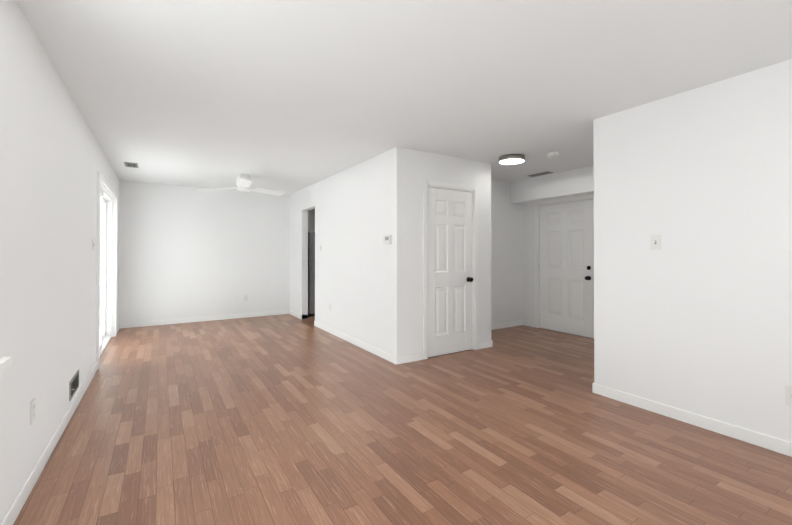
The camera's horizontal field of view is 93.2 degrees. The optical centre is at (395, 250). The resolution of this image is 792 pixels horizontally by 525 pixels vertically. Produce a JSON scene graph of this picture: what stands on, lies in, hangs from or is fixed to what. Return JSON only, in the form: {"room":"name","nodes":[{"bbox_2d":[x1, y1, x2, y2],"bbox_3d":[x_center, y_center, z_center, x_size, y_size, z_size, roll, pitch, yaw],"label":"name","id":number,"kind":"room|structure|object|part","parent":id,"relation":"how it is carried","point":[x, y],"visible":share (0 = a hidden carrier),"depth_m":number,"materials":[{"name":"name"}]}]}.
{"room":"empty living room","nodes":[
{"label":"empty living room","id":0,"kind":"room"},
{"bbox_2d":[0,0,118,523],"bbox_3d":[-2.335,0.044,2.438,0.200,2.440,9.000,0,0,-32],"label":"wall","id":1,"kind":"structure","parent":0,"point":[53,160],"depth_m":2.12,"materials":[{"name":"paint"}]},
{"bbox_2d":[0,356,11,380],"bbox_3d":[-1.184,0.496,0.750,0.125,0.094,1.960,0,0,-32],"label":"window sill","id":2,"kind":"structure","parent":1,"relation":"attached to","point":[5,363],"depth_m":1.56,"materials":[{"name":"white paint"}]},
{"bbox_2d":[30,398,34,424],"bbox_3d":[-1.944,0.861,2.006,0.008,0.118,0.072,0,0,-32],"label":"outlet","id":3,"kind":"object","parent":1,"relation":"attached to","point":[32,411],"visible":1,"depth_m":1.99,"materials":[{"name":"white plastic"}]},
{"bbox_2d":[0,362,97,524],"bbox_3d":[-1.563,1.215,1.404,0.015,0.085,6.140,0,0,-32],"label":"baseboard","id":4,"kind":"structure","parent":1,"relation":"attached to","point":[13,512],"depth_m":2.14,"materials":[{"name":"white paint"}]},
{"bbox_2d":[69,370,78,400],"bbox_3d":[-2.550,1.068,2.982,0.022,0.140,0.360,0,0,-32],"label":"air vent","id":5,"kind":"object","parent":1,"relation":"in","point":[73,384],"visible":1,"depth_m":2.95,"materials":[{"name":"silver metal"}]},
{"bbox_2d":[96,171,116,368],"bbox_3d":[-3.773,0.220,4.782,0.182,2.120,1.920,0,0,-32],"label":"sliding glass door","id":6,"kind":"structure","parent":1,"relation":"in","point":[106,311],"depth_m":5.44,"materials":[{"name":"white plastic"}]},
{"bbox_2d":[119,181,289,322],"bbox_3d":[-3.362,0.075,7.020,2.940,2.440,0.150,0,0,-32],"label":"wall","id":7,"kind":"structure","parent":0,"point":[187,252],"depth_m":6.80,"materials":[{"name":"paint"}]},
{"bbox_2d":[120,310,287,328],"bbox_3d":[-3.369,1.252,6.912,2.820,0.085,0.012,0,0,-32],"label":"baseboard","id":8,"kind":"structure","parent":7,"relation":"attached to","point":[256,314],"depth_m":6.78,"materials":[{"name":"white paint"}]},
{"bbox_2d":[308,209,314,231],"bbox_3d":[-1.164,0.090,9.170,3.070,2.440,0.150,0,0,-32],"label":"wall","id":9,"kind":"structure","parent":0,"point":[311,220],"depth_m":8.60,"materials":[{"name":"paint"}]},
{"bbox_2d":[290,147,405,356],"bbox_3d":[-1.034,0.068,5.967,0.120,2.440,4.110,0,0,-32],"label":"wall","id":10,"kind":"structure","parent":0,"point":[360,266],"depth_m":5.00,"materials":[{"name":"paint"}]},
{"bbox_2d":[288,310,303,318],"bbox_3d":[-1.959,1.255,7.333,0.045,0.085,0.740,0,0,-32],"label":"baseboard","id":11,"kind":"structure","parent":10,"relation":"attached to","point":[293,313],"depth_m":7.29,"materials":[{"name":"white paint"}]},
{"bbox_2d":[314,321,403,364],"bbox_3d":[-0.680,1.241,5.301,0.042,0.085,2.642,0,0,-32],"label":"baseboard","id":12,"kind":"structure","parent":10,"relation":"attached to","point":[396,360],"depth_m":4.85,"materials":[{"name":"white paint"}]},
{"bbox_2d":[383,235,391,243],"bbox_3d":[-0.101,-0.123,4.340,0.034,0.108,0.164,0,0,-32],"label":"thermostat","id":13,"kind":"object","parent":10,"relation":"attached to","point":[387,239],"visible":1,"depth_m":4.30,"materials":[{"name":"white plastic"}]},
{"bbox_2d":[13,314,791,524],"bbox_3d":[0.035,1.327,4.304,6.210,0.100,9.650,0,0,-32],"label":"floor","id":14,"kind":"structure","parent":0,"point":[286,419],"depth_m":2.44,"materials":[{"name":"laminate"}]},
{"bbox_2d":[308,232,314,315],"bbox_3d":[-1.566,0.471,7.806,0.720,1.660,0.786,0,0,-32],"label":"fridge","id":15,"kind":"object","parent":14,"relation":"on","point":[311,273],"visible":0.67,"depth_m":7.35,"materials":[{"name":"silver metal"}]},
{"bbox_2d":[17,0,791,194],"bbox_3d":[0.035,-1.213,4.322,6.210,0.100,9.650,0,0,-32],"label":"ceiling","id":16,"kind":"structure","parent":0,"point":[288,97],"depth_m":2.48,"materials":[{"name":"paint"}]},
{"bbox_2d":[124,162,138,167],"bbox_3d":[-3.581,-1.153,5.066,0.150,0.009,0.300,0,0,-32],"label":"ceiling vent","id":17,"kind":"object","parent":16,"relation":"in","point":[130,164],"visible":1,"depth_m":5.04,"materials":[{"name":"silver metal"}]},
{"bbox_2d":[197,174,284,195],"bbox_3d":[-2.236,-1.033,5.676,1.304,0.242,1.230,0,0,-32],"label":"ceiling fan","id":18,"kind":"object","parent":16,"relation":"hanging from","point":[243,182],"visible":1,"depth_m":5.73,"materials":[{"name":"white"}]},
{"bbox_2d":[499,154,524,164],"bbox_3d":[1.439,-1.125,4.654,0.310,0.071,0.310,0,0,-32],"label":"flush-mount light","id":19,"kind":"object","parent":16,"relation":"attached to","point":[508,159],"visible":1,"depth_m":4.56,"materials":[{"name":"white glass"}]},
{"bbox_2d":[528,171,552,176],"bbox_3d":[2.176,-1.149,5.661,0.130,0.009,0.360,0,0,-32],"label":"ceiling vent","id":20,"kind":"object","parent":16,"relation":"in","point":[539,174],"visible":0.96,"depth_m":5.66,"materials":[{"name":"silver metal"}]},
{"bbox_2d":[510,166,593,203],"bbox_3d":[2.740,-0.981,5.335,0.310,0.350,2.550,0,0,-32],"label":"soffit","id":21,"kind":"structure","parent":16,"relation":"attached to","point":[570,183],"depth_m":5.63,"materials":[{"name":"paint"}]},
{"bbox_2d":[547,152,558,156],"bbox_3d":[1.878,-1.143,4.481,0.136,0.038,0.136,0,0,-32],"label":"smoke detector","id":22,"kind":"object","parent":16,"relation":"attached to","point":[552,154],"visible":1,"depth_m":4.44,"materials":[{"name":"white plastic"}]},
{"bbox_2d":[406,148,490,354],"bbox_3d":[0.658,0.059,4.675,1.370,2.440,0.120,0,0,-32],"label":"wall","id":23,"kind":"structure","parent":0,"point":[421,166],"depth_m":4.44,"materials":[{"name":"paint"}]},
{"bbox_2d":[404,352,422,362],"bbox_3d":[0.177,1.234,4.287,0.330,0.085,0.012,0,0,-32],"label":"baseboard","id":24,"kind":"structure","parent":23,"relation":"attached to","point":[418,356],"depth_m":4.29,"materials":[{"name":"white paint"}]},
{"bbox_2d":[428,187,471,356],"bbox_3d":[0.670,0.260,4.645,0.720,2.022,0.035,0,0,-32],"label":"closet door","id":25,"kind":"structure","parent":23,"relation":"in","point":[449,270],"depth_m":4.62,"materials":[{"name":"white paint"}]},
{"bbox_2d":[423,180,477,359],"bbox_3d":[0.658,0.226,4.665,0.874,2.107,0.136,0,0,-32],"label":"door frame","id":26,"kind":"structure","parent":23,"relation":"attached to","point":[445,185],"depth_m":4.65,"materials":[{"name":"white paint"}]},
{"bbox_2d":[478,340,492,346],"bbox_3d":[1.079,1.241,5.296,0.012,0.085,0.762,0,0,-32],"label":"baseboard","id":27,"kind":"structure","parent":23,"relation":"attached to","point":[487,343],"depth_m":4.92,"materials":[{"name":"white paint"}]},
{"bbox_2d":[491,180,522,323],"bbox_3d":[0.963,0.067,5.788,3.070,2.440,0.120,0,0,-32],"label":"wall","id":28,"kind":"structure","parent":0,"point":[506,268],"depth_m":6.26,"materials":[{"name":"paint"}]},
{"bbox_2d":[491,320,523,329],"bbox_3d":[1.528,1.246,6.056,1.580,0.085,0.015,0,0,-32],"label":"baseboard","id":29,"kind":"structure","parent":28,"relation":"attached to","point":[521,322],"depth_m":6.26,"materials":[{"name":"white paint"}]},
{"bbox_2d":[522,197,593,327],"bbox_3d":[2.954,0.064,5.392,0.120,2.440,2.670,0,0,-32],"label":"wall","id":30,"kind":"structure","parent":0,"point":[528,237],"depth_m":6.38,"materials":[{"name":"paint"}]},
{"bbox_2d":[535,195,593,327],"bbox_3d":[2.660,0.234,5.844,0.136,2.107,1.064,0,0,-32],"label":"door frame","id":31,"kind":"structure","parent":30,"relation":"attached to","point":[537,256],"depth_m":6.21,"materials":[{"name":"white paint"}]},
{"bbox_2d":[540,199,593,337],"bbox_3d":[2.642,0.268,5.833,0.175,2.022,0.910,0,0,-32],"label":"entry door","id":32,"kind":"structure","parent":30,"relation":"in","point":[566,260],"depth_m":5.79,"materials":[{"name":"white paint"}]},
{"bbox_3d":[2.847,0.333,5.506,0.175,0.214,0.066,0,0,-32],"label":"entry door knob","id":33,"kind":"part","parent":32,"relation":"part of","materials":[{"name":"black metal"}]},
{"bbox_2d":[541,328,593,338],"bbox_3d":[2.656,1.284,5.835,0.104,0.007,0.918,0,0,-32],"label":"trim","id":34,"kind":"structure","parent":30,"relation":"attached to","point":[568,333],"depth_m":5.76,"materials":[{"name":"silver metal"}]},
{"bbox_2d":[593,59,791,442],"bbox_3d":[2.642,0.042,2.075,0.120,2.440,3.085,0,0,-32],"label":"wall","id":35,"kind":"structure","parent":0,"point":[693,314],"depth_m":2.68,"materials":[{"name":"paint"}]},
{"bbox_2d":[650,235,660,249],"bbox_3d":[2.025,-0.062,2.925,0.020,0.118,0.072,0,0,-32],"label":"light switch","id":36,"kind":"object","parent":35,"relation":"attached to","point":[655,242],"visible":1,"depth_m":2.93,"materials":[{"name":"white plastic"}]},
{"bbox_2d":[592,383,791,456],"bbox_3d":[2.535,1.220,2.112,0.018,0.085,2.917,0,0,-32],"label":"baseboard","id":37,"kind":"structure","parent":35,"relation":"attached to","point":[784,447],"depth_m":2.67,"materials":[{"name":"white paint"}]},
{"bbox_2d":[785,385,791,405],"bbox_3d":[2.425,0.893,2.284,0.018,0.118,0.072,0,0,-32],"label":"outlet","id":38,"kind":"object","parent":35,"relation":"attached to","point":[788,395],"visible":1,"depth_m":2.31,"materials":[{"name":"white plastic"}]}
]}

